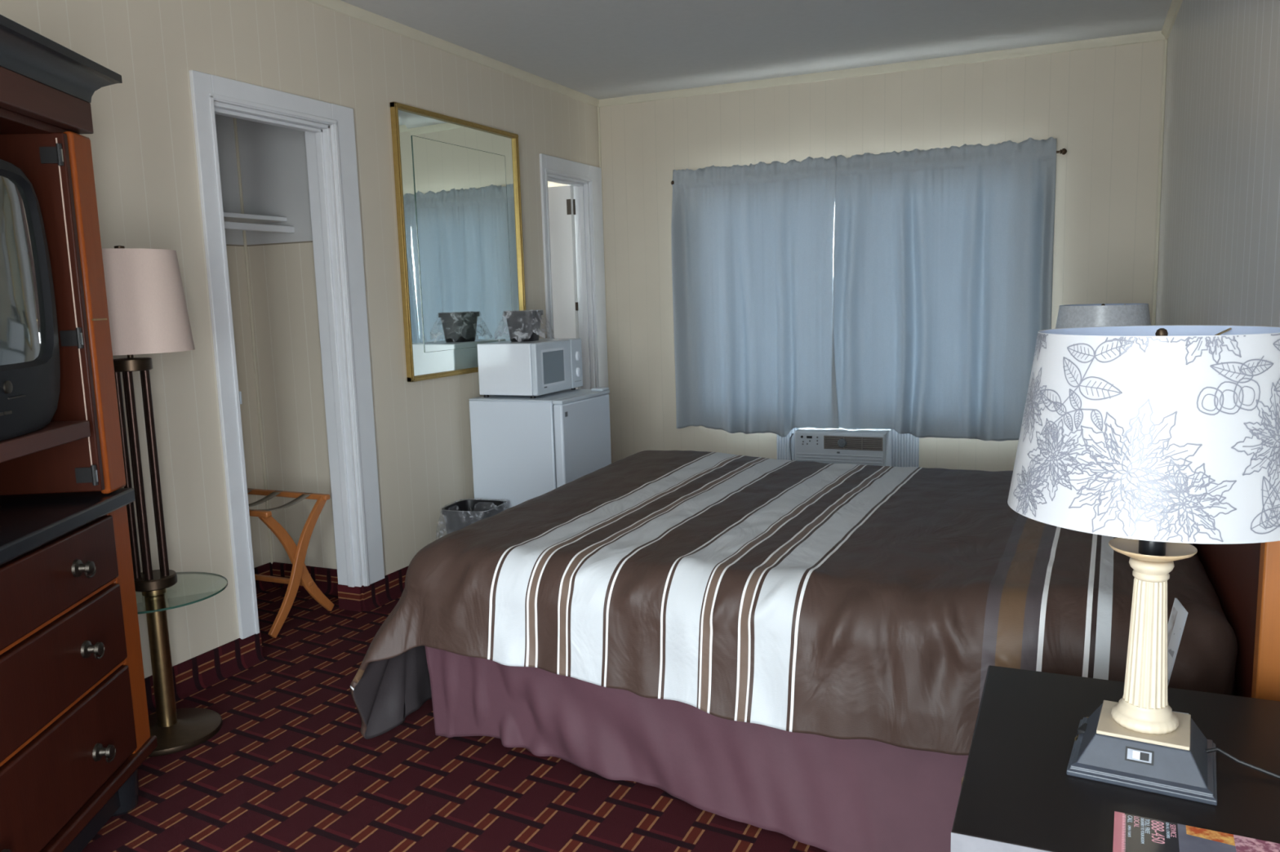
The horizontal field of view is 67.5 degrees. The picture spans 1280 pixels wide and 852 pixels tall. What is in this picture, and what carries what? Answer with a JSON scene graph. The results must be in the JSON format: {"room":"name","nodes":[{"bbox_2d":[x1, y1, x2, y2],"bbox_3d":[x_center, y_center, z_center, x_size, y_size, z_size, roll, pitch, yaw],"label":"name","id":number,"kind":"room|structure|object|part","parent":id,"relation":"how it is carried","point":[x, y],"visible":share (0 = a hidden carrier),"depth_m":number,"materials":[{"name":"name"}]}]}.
{"room":"hotel room","nodes":[
{"label":"hotel room","id":0,"kind":"room"},
{"bbox_2d":[214,114,270,568],"bbox_3d":[-1.929,-0.420,3.849,0.060,2.440,1.015,2,9,24],"label":"wall","id":1,"kind":"structure","parent":0,"point":[224,125],"depth_m":4.20,"materials":[{"name":"beige paint"}]},
{"bbox_2d":[233,117,273,564],"bbox_3d":[-1.718,-0.528,4.227,0.010,2.340,0.010,2,9,24],"label":"trim","id":2,"kind":"structure","parent":1,"relation":"attached to","point":[234,119],"depth_m":4.24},
{"bbox_2d":[223,212,287,223],"bbox_3d":[-1.799,-0.822,3.729,0.250,0.018,0.895,2,9,24],"label":"closet shelf","id":3,"kind":"object","parent":1,"relation":"attached to","point":[228,217],"visible":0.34,"depth_m":3.96,"materials":[{"name":"white paint"}]},
{"bbox_2d":[253,562,273,593],"bbox_3d":[-1.854,0.736,3.989,0.030,0.108,0.895,2,9,24],"label":"baseboard","id":4,"kind":"structure","parent":1,"relation":"attached to","point":[266,569],"depth_m":4.34,"materials":[{"name":"carpet"}]},
{"bbox_2d":[235,118,337,568],"bbox_3d":[-1.458,-0.476,4.156,0.545,2.440,0.060,2,9,24],"label":"wall","id":5,"kind":"structure","parent":0,"point":[273,160],"depth_m":4.17,"materials":[{"name":"beige paint"}]},
{"bbox_2d":[224,222,294,233],"bbox_3d":[-1.663,-0.773,3.675,0.027,0.028,0.895,2,9,24],"label":"rail","id":6,"kind":"object","parent":5,"relation":"attached to","point":[228,225],"visible":0.44,"depth_m":3.90,"materials":[{"name":"white paint"}]},
{"bbox_2d":[271,561,337,595],"bbox_3d":[-1.442,0.685,4.274,0.545,0.108,0.030,2,9,24],"label":"baseboard","id":7,"kind":"structure","parent":5,"relation":"attached to","point":[326,579],"depth_m":4.28,"materials":[{"name":"carpet"}]},
{"bbox_2d":[0,0,599,678],"bbox_3d":[-1.588,-0.324,3.074,0.110,2.440,6.450,2,9,24],"label":"wall","id":8,"kind":"structure","parent":0,"point":[143,145],"depth_m":3.33,"materials":[{"name":"beige paint"}]},
{"bbox_2d":[144,565,408,715],"bbox_3d":[-1.543,0.832,3.228,0.146,0.108,6.450,2,9,24],"label":"baseboard","id":9,"kind":"structure","parent":8,"relation":"attached to","point":[193,675],"depth_m":3.37,"materials":[{"name":"carpet"}]},
{"bbox_2d":[188,70,384,639],"bbox_3d":[-1.332,-0.258,3.633,0.140,1.935,0.776,2,9,24],"label":"trim","id":10,"kind":"structure","parent":8,"relation":"attached to","point":[206,89],"depth_m":3.78,"materials":[{"name":"white paint"}]},
{"bbox_3d":[-1.411,-0.099,3.369,0.024,0.045,0.008,2,9,24],"label":"strike plate","id":11,"kind":"part","parent":10,"relation":"part of","materials":[{"name":"silver metal"}]},
{"bbox_2d":[304,0,599,107],"bbox_3d":[-1.565,-1.509,2.885,0.018,0.042,6.450,2,9,24],"label":"trim","id":12,"kind":"structure","parent":8,"relation":"attached to","point":[337,6],"depth_m":4.36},
{"bbox_2d":[390,102,526,382],"bbox_3d":[-0.823,-0.847,4.572,0.030,1.185,0.996,2,9,24],"label":"wall mirror","id":13,"kind":"object","parent":8,"relation":"attached to","point":[458,184],"visible":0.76,"depth_m":4.47,"materials":[{"name":"clear mirror"}]},
{"bbox_3d":[-0.823,-0.847,4.572,0.001,0.941,0.752,2,9,24],"label":"glass","id":14,"kind":"part","parent":13,"relation":"part of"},
{"bbox_2d":[547,185,581,389],"bbox_3d":[-0.622,-0.495,5.965,0.571,1.913,0.038,2,9,27],"label":"door","id":15,"kind":"structure","parent":8,"relation":"in","point":[562,202],"depth_m":5.79,"materials":[{"name":"white wood"}]},
{"bbox_2d":[538,153,608,394],"bbox_3d":[-0.414,-0.564,5.662,0.140,1.936,0.725,2,9,24],"label":"trim","id":16,"kind":"structure","parent":8,"relation":"attached to","point":[576,175],"depth_m":5.78,"materials":[{"name":"white paint"}]},
{"bbox_2d":[80,586,827,851],"bbox_3d":[-1.076,0.949,3.034,5.332,0.100,6.650,2,9,24],"label":"floor","id":17,"kind":"structure","parent":0,"point":[290,766],"depth_m":2.52,"materials":[{"name":"carpet"}]},
{"bbox_2d":[0,14,157,851],"bbox_3d":[-1.494,0.140,1.874,0.609,1.842,1.140,-2,8,-4],"label":"armoire","id":18,"kind":"object","parent":17,"relation":"on","point":[75,737],"visible":1,"depth_m":2.17,"materials":[{"name":"brown wood"}]},
{"bbox_3d":[-1.188,0.802,1.776,0.037,0.044,0.047,-2,8,-4],"label":"knob","id":19,"kind":"part","parent":18,"relation":"part of","materials":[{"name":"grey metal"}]},
{"bbox_2d":[0,159,60,441],"bbox_3d":[-1.471,-0.237,1.820,0.446,0.560,0.655,-2,8,-4],"label":"television","id":20,"kind":"object","parent":18,"relation":"on","point":[30,366],"visible":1,"depth_m":1.99,"materials":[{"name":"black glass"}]},
{"bbox_2d":[0,420,90,462],"bbox_3d":[-1.486,0.061,1.864,0.480,0.038,0.690,-2,8,-4],"label":"shelf","id":21,"kind":"object","parent":18,"relation":"on","point":[57,433],"depth_m":2.03,"materials":[{"name":"brown wood"}]},
{"bbox_3d":[-1.524,-0.246,2.216,0.462,0.827,0.020,-2,8,-4],"label":"pocket door","id":22,"kind":"part","parent":18,"relation":"part of","materials":[{"name":"brown wood"}]},
{"bbox_3d":[-1.254,0.429,1.933,0.018,0.008,0.824,-2,8,-4],"label":"drawer rail","id":23,"kind":"part","parent":18,"relation":"part of","materials":[{"name":"orange wood"}]},
{"bbox_3d":[-1.249,0.345,1.922,0.026,0.154,0.812,-2,8,-4],"label":"drawer","id":24,"kind":"part","parent":18,"relation":"part of","materials":[{"name":"brown wood"}]},
{"bbox_3d":[-1.519,-0.732,1.754,0.609,0.080,1.140,-2,8,-4],"label":"cornice","id":25,"kind":"part","parent":18,"relation":"part of","materials":[{"name":"black paint"}]},
{"bbox_3d":[-1.248,0.635,1.961,0.018,0.008,0.824,-2,8,-4],"label":"drawer rail","id":26,"kind":"part","parent":18,"relation":"part of","materials":[{"name":"orange wood"}]},
{"bbox_3d":[-1.243,0.531,1.948,0.026,0.190,0.812,-2,8,-4],"label":"drawer","id":27,"kind":"part","parent":18,"relation":"part of","materials":[{"name":"brown wood"}]},
{"bbox_2d":[0,488,135,565],"bbox_3d":[-1.513,0.253,1.888,0.563,0.036,1.044,-2,8,-4],"label":"shelf","id":28,"kind":"object","parent":18,"relation":"attached to","point":[31,525],"depth_m":2.15,"materials":[{"name":"black paint"}]},
{"bbox_3d":[-1.237,0.751,1.978,0.026,0.219,0.812,-2,8,-4],"label":"drawer","id":29,"kind":"part","parent":18,"relation":"part of","materials":[{"name":"brown wood"}]},
{"bbox_3d":[-1.234,0.317,2.132,0.037,0.044,0.047,-2,8,-4],"label":"knob","id":30,"kind":"part","parent":18,"relation":"part of","materials":[{"name":"grey metal"}]},
{"bbox_3d":[-1.229,0.504,2.158,0.037,0.044,0.047,-2,8,-4],"label":"knob","id":31,"kind":"part","parent":18,"relation":"part of","materials":[{"name":"grey metal"}]},
{"bbox_3d":[-1.497,0.903,1.977,0.557,0.033,1.036,-2,8,-4],"label":"moulding","id":32,"kind":"part","parent":18,"relation":"part of","materials":[{"name":"brown wood"}]},
{"bbox_3d":[-1.222,0.746,2.191,0.037,0.044,0.047,-2,8,-4],"label":"knob","id":33,"kind":"part","parent":18,"relation":"part of","materials":[{"name":"grey metal"}]},
{"bbox_2d":[102,245,227,757],"bbox_3d":[-1.443,0.211,2.793,0.401,1.450,0.401,2,9,24],"label":"floor lamp","id":34,"kind":"object","parent":17,"relation":"on","point":[147,307],"visible":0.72,"depth_m":2.74,"materials":[{"name":"brown metal"}]},
{"bbox_3d":[-1.459,-0.349,2.716,0.028,0.320,0.028,2,9,24],"label":"stem","id":35,"kind":"part","parent":34,"relation":"part of","materials":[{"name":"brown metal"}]},
{"bbox_3d":[-1.479,0.143,2.763,0.021,0.615,0.021,2,9,24],"label":"rod","id":36,"kind":"part","parent":34,"relation":"part of","materials":[{"name":"brown metal"}]},
{"bbox_3d":[-1.475,0.136,2.809,0.021,0.615,0.021,2,9,24],"label":"rod","id":37,"kind":"part","parent":34,"relation":"part of","materials":[{"name":"brown metal"}]},
{"bbox_3d":[-1.435,0.144,2.745,0.021,0.615,0.021,2,9,24],"label":"rod","id":38,"kind":"part","parent":34,"relation":"part of","materials":[{"name":"brown metal"}]},
{"bbox_3d":[-1.459,-0.351,2.716,0.337,0.284,0.337,2,9,24],"label":"lamp shade","id":39,"kind":"part","parent":34,"relation":"part of","materials":[{"name":"beige fabric"}]},
{"bbox_3d":[-1.430,0.133,2.820,0.021,0.615,0.021,2,9,24],"label":"rod","id":40,"kind":"part","parent":34,"relation":"part of","materials":[{"name":"brown metal"}]},
{"bbox_3d":[-1.405,0.138,2.780,0.021,0.615,0.021,2,9,24],"label":"rod","id":41,"kind":"part","parent":34,"relation":"part of","materials":[{"name":"brown metal"}]},
{"bbox_2d":[247,488,333,638],"bbox_3d":[-1.564,0.539,3.903,0.517,0.500,0.371,2,9,24],"label":"luggage rack","id":42,"kind":"object","parent":17,"relation":"on","point":[300,575],"visible":0.54,"depth_m":3.82,"materials":[{"name":"orange wood"}]},
{"bbox_3d":[-1.636,0.326,3.728,0.517,0.022,0.028,2,9,24],"label":"rail","id":43,"kind":"part","parent":42,"relation":"part of","materials":[{"name":"orange wood"}]},
{"bbox_3d":[-1.506,0.283,4.013,0.517,0.022,0.028,2,9,24],"label":"rail","id":44,"kind":"part","parent":42,"relation":"part of","materials":[{"name":"orange wood"}]},
{"bbox_3d":[-1.363,0.547,3.824,0.018,0.495,0.351,2,9,24],"label":"leg","id":45,"kind":"part","parent":42,"relation":"part of","materials":[{"name":"orange wood"}]},
{"bbox_3d":[-1.353,0.550,3.798,0.018,0.495,0.351,2,9,24],"label":"leg","id":46,"kind":"part","parent":42,"relation":"part of","materials":[{"name":"orange wood"}]},
{"bbox_2d":[439,498,508,537],"bbox_3d":[-0.766,0.528,4.442,0.330,0.333,0.331,1,8,18],"label":"waste bin","id":47,"kind":"object","parent":17,"relation":"on","point":[458,515],"visible":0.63,"depth_m":4.36,"materials":[{"name":"black plastic"}]},
{"bbox_2d":[468,386,611,510],"bbox_3d":[-0.472,0.235,4.740,0.507,0.815,0.500,2,9,24],"label":"mini fridge","id":48,"kind":"object","parent":17,"relation":"on","point":[524,448],"visible":0.55,"depth_m":4.51,"materials":[{"name":"white metal"}]},
{"bbox_2d":[476,337,582,398],"bbox_3d":[-0.527,-0.289,4.713,0.333,0.258,0.462,2,9,24],"label":"microwave","id":49,"kind":"object","parent":48,"relation":"on","point":[542,366],"visible":0.98,"depth_m":4.53,"materials":[{"name":"white plastic"}]},
{"bbox_2d":[494,310,545,342],"bbox_3d":[-0.569,-0.492,4.700,0.288,0.150,0.301,1,8,16],"label":"ice bucket","id":50,"kind":"object","parent":49,"relation":"on","point":[522,326],"visible":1,"depth_m":4.64,"materials":[{"name":"black plastic"}]},
{"bbox_3d":[-0.422,-0.284,4.600,0.028,0.244,0.342,2,9,24],"label":"door","id":51,"kind":"part","parent":49,"relation":"part of","materials":[{"name":"white plastic"}]},
{"bbox_3d":[-0.327,-0.315,4.810,0.028,0.244,0.117,2,9,24],"label":"control panel","id":52,"kind":"part","parent":49,"relation":"part of","materials":[{"name":"white plastic"}]},
{"bbox_3d":[-0.310,-0.350,4.799,0.011,0.048,0.032,2,9,24],"label":"knob","id":53,"kind":"part","parent":49,"relation":"part of","materials":[{"name":"white plastic"}]},
{"bbox_3d":[-0.308,-0.271,4.809,0.011,0.048,0.032,2,9,24],"label":"knob","id":54,"kind":"part","parent":49,"relation":"part of","materials":[{"name":"white plastic"}]},
{"bbox_3d":[-0.509,-0.153,4.698,0.452,0.008,0.500,2,9,24],"label":"panel","id":55,"kind":"part","parent":48,"relation":"part of","materials":[{"name":"white plastic"}]},
{"bbox_3d":[-0.265,0.235,4.646,0.047,0.740,0.500,2,9,24],"label":"door","id":56,"kind":"part","parent":48,"relation":"part of","materials":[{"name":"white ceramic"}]},
{"bbox_2d":[526,541,1279,751],"bbox_3d":[0.643,0.341,2.981,1.956,1.020,2.019,2,9,24],"label":"bed","id":57,"kind":"object","parent":17,"relation":"on","point":[1245,578],"visible":0.02,"depth_m":1.81,"materials":[{"name":"brown wood"}]},
{"bbox_2d":[350,450,1237,755],"bbox_3d":[0.516,0.514,2.990,2.171,0.610,1.855,2,9,24],"label":"comforter","id":58,"kind":"object","parent":57,"relation":"on","point":[835,601],"visible":0.77,"depth_m":2.35,"materials":[{"name":"brown fabric"}]},
{"bbox_3d":[1.516,0.270,2.576,0.025,0.620,1.931,2,9,24],"label":"headboard panel","id":59,"kind":"part","parent":57,"relation":"part of","materials":[{"name":"brown wood"}]},
{"bbox_3d":[1.112,0.503,1.700,0.044,1.020,0.044,2,9,24],"label":"headboard post","id":60,"kind":"part","parent":57,"relation":"part of","materials":[{"name":"brown wood"}]},
{"bbox_3d":[0.583,0.574,3.058,1.933,0.200,1.520,2,9,24],"label":"box spring","id":61,"kind":"object","parent":57,"relation":"on","visible":0},
{"bbox_2d":[425,646,968,851],"bbox_3d":[0.545,0.668,2.958,1.966,0.361,1.707,2,9,24],"label":"bed skirt","id":62,"kind":"object","parent":61,"relation":"hanging from","point":[828,794],"visible":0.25,"depth_m":2.35,"materials":[{"name":"purple fabric"}]},
{"bbox_2d":[951,665,1279,851],"bbox_3d":[0.716,0.768,1.398,0.492,0.600,0.576,2,9,24],"label":"nightstand","id":63,"kind":"object","parent":17,"relation":"on","point":[1017,794],"visible":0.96,"depth_m":1.31,"materials":[{"name":"brown laminate"}]},
{"bbox_2d":[1075,716,1088,740],"bbox_3d":[0.673,0.451,1.433,0.028,0.019,0.106,3,9,33],"label":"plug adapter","id":64,"kind":"object","parent":63,"relation":"on","point":[1082,729],"visible":0.25,"depth_m":1.41,"materials":[{"name":"black plastic"}]},
{"bbox_2d":[1007,324,1279,805],"bbox_3d":[0.728,0.172,1.291,0.438,0.606,0.371,3,9,30],"label":"table lamp","id":65,"kind":"object","parent":63,"relation":"on","point":[1159,440],"depth_m":1.17,"materials":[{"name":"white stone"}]},
{"bbox_2d":[1124,746,1154,765],"bbox_3d":[0.671,0.443,1.288,0.034,0.016,0.011,3,9,30],"label":"switch plate","id":66,"kind":"object","parent":65,"relation":"attached to","point":[1134,755],"depth_m":1.29,"materials":[{"name":"white plastic"}]},
{"bbox_3d":[0.693,-0.007,1.284,0.371,0.241,0.371,2,9,24],"label":"lamp shade","id":67,"kind":"part","parent":65,"relation":"part of","materials":[{"name":"white fabric"}]},
{"bbox_3d":[0.706,0.417,1.342,0.112,0.005,0.112,3,9,30],"label":"cream plate","id":68,"kind":"part","parent":65,"relation":"part of","materials":[{"name":"beige ceramic"}]},
{"bbox_2d":[1137,539,1166,556],"bbox_3d":[0.698,0.135,1.303,0.033,0.083,0.033,3,9,30],"label":"socket","id":69,"kind":"object","parent":65,"relation":"attached to","point":[1144,547],"depth_m":1.29,"materials":[{"name":"black paint"}]},
{"bbox_3d":[0.699,0.172,1.308,0.107,0.018,0.107,3,9,30],"label":"dish","id":70,"kind":"part","parent":65,"relation":"part of","materials":[{"name":"beige ceramic"}]},
{"bbox_3d":[0.861,0.462,1.291,0.182,0.024,0.013,4,9,34],"label":"lamp cord","id":71,"kind":"part","parent":65,"relation":"part of","materials":[{"name":"grey plastic"}]},
{"bbox_2d":[1167,597,1188,714],"bbox_3d":[0.803,0.358,1.451,0.064,0.192,0.078,2,9,24],"label":"card","id":72,"kind":"object","parent":63,"relation":"on","point":[1177,620],"visible":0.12,"depth_m":1.43,"materials":[{"name":"white paper"}]},
{"bbox_2d":[1112,811,1279,851],"bbox_3d":[0.682,0.502,1.113,0.237,0.005,0.110,2,9,27],"label":"magazine","id":73,"kind":"object","parent":63,"relation":"on","point":[1131,833],"visible":1,"depth_m":1.15,"materials":[{"name":"paper"}]},
{"bbox_3d":[1.845,0.403,3.892,0.492,0.578,0.576,2,9,24],"label":"nightstand","id":74,"kind":"object","parent":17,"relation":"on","visible":0},
{"bbox_2d":[1055,303,1151,328],"bbox_3d":[1.754,-0.159,3.653,0.371,0.607,0.371,2,9,24],"label":"table lamp","id":75,"kind":"object","parent":74,"relation":"on","point":[1069,316],"visible":0.16,"depth_m":3.49,"materials":[{"name":"white fabric"}]},
{"bbox_2d":[339,0,1172,99],"bbox_3d":[-1.150,-1.566,2.689,5.332,0.100,6.650,2,9,24],"label":"ceiling","id":76,"kind":"structure","parent":0,"point":[597,49],"depth_m":4.37,"materials":[{"name":"paint"}]},
{"bbox_2d":[547,40,1164,471],"bbox_3d":[0.228,-0.754,5.822,5.332,2.440,0.110,2,9,24],"label":"wall","id":77,"kind":"structure","parent":0,"point":[1103,106],"depth_m":5.17,"materials":[{"name":"beige paint"}]},
{"bbox_2d":[597,106,611,452],"bbox_3d":[-0.218,-0.789,5.951,0.012,2.300,0.012,2,9,24],"label":"trim","id":78,"kind":"structure","parent":77,"relation":"attached to","point":[598,108],"depth_m":5.83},
{"bbox_2d":[776,427,919,466],"bbox_3d":[1.202,0.156,5.526,0.805,0.458,0.576,2,9,24],"label":"air conditioner","id":79,"kind":"object","parent":77,"relation":"attached to","point":[868,446],"visible":0.54,"depth_m":5.30,"materials":[{"name":"plastic"}]},
{"bbox_3d":[0.880,0.172,5.612,0.149,0.421,0.048,2,9,24],"label":"accordion panel","id":80,"kind":"part","parent":79,"relation":"part of","materials":[{"name":"plastic"}]},
{"bbox_3d":[0.867,0.166,5.481,0.022,0.274,0.161,0,8,9],"label":"power cord","id":81,"kind":"part","parent":79,"relation":"part of","materials":[{"name":"grey plastic"}]},
{"bbox_2d":[796,453,881,463],"bbox_3d":[1.097,0.272,5.299,0.472,0.230,0.005,2,9,24],"label":"panel","id":82,"kind":"object","parent":79,"relation":"attached to","point":[826,458],"depth_m":5.28,"materials":[{"name":"white plastic"}]},
{"bbox_3d":[1.102,0.219,5.305,0.500,0.366,0.023,2,9,24],"label":"panel","id":83,"kind":"part","parent":79,"relation":"part of","materials":[{"name":"plastic"}]},
{"bbox_2d":[837,438,846,447],"bbox_3d":[1.106,0.094,5.252,0.048,0.048,0.021,2,9,24],"label":"round vent","id":84,"kind":"object","parent":79,"relation":"attached to","point":[842,442],"depth_m":5.25,"materials":[{"name":"grey plastic"}]},
{"bbox_2d":[824,435,883,451],"bbox_3d":[1.167,0.094,5.243,0.318,0.073,0.002,2,9,24],"label":"vent","id":85,"kind":"object","parent":79,"relation":"attached to","point":[832,443],"depth_m":5.24,"materials":[{"name":"grey plastic"}]},
{"bbox_3d":[1.479,0.191,5.343,0.148,0.421,0.048,2,9,24],"label":"accordion panel","id":86,"kind":"part","parent":79,"relation":"part of","materials":[{"name":"plastic"}]},
{"bbox_2d":[671,148,1066,185],"bbox_3d":[1.157,-1.389,5.187,2.108,0.040,0.104,2,9,24],"label":"curtain rod","id":87,"kind":"object","parent":77,"relation":"attached to","point":[1064,151],"visible":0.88,"depth_m":4.73,"materials":[{"name":"brown metal"}]},
{"bbox_2d":[671,155,839,437],"bbox_3d":[0.654,-0.711,5.481,0.972,1.557,0.083,2,9,23],"label":"curtain","id":88,"kind":"object","parent":87,"relation":"hanging from","point":[753,245],"visible":1,"depth_m":5.47,"materials":[{"name":"blue fabric"}]},
{"bbox_2d":[831,137,1056,441],"bbox_3d":[1.568,-0.690,5.065,1.124,1.535,0.095,2,9,24],"label":"curtain","id":89,"kind":"object","parent":87,"relation":"hanging from","point":[943,258],"visible":0.97,"depth_m":5.05,"materials":[{"name":"blue fabric"}]},
{"bbox_2d":[598,31,1165,107],"bbox_3d":[1.124,-1.902,5.172,3.032,0.042,0.018,2,9,24],"label":"trim","id":90,"kind":"structure","parent":77,"relation":"attached to","point":[1155,36],"depth_m":5.06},
{"bbox_2d":[1151,39,1168,325],"bbox_3d":[2.536,-0.701,4.716,0.014,2.300,0.014,2,9,24],"label":"trim","id":91,"kind":"structure","parent":77,"relation":"attached to","point":[1165,57],"depth_m":4.64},
{"bbox_2d":[1155,0,1279,327],"bbox_3d":[1.274,-0.232,1.793,0.100,2.440,6.450,2,9,24],"label":"wall","id":92,"kind":"structure","parent":0,"point":[1219,264],"depth_m":2.71,"materials":[{"name":"beige paint"}]},
{"bbox_2d":[1161,0,1182,39],"bbox_3d":[1.180,-1.421,1.656,0.029,0.042,6.450,2,9,24],"label":"trim","id":93,"kind":"structure","parent":92,"relation":"attached to","point":[1175,6],"depth_m":4.24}
]}

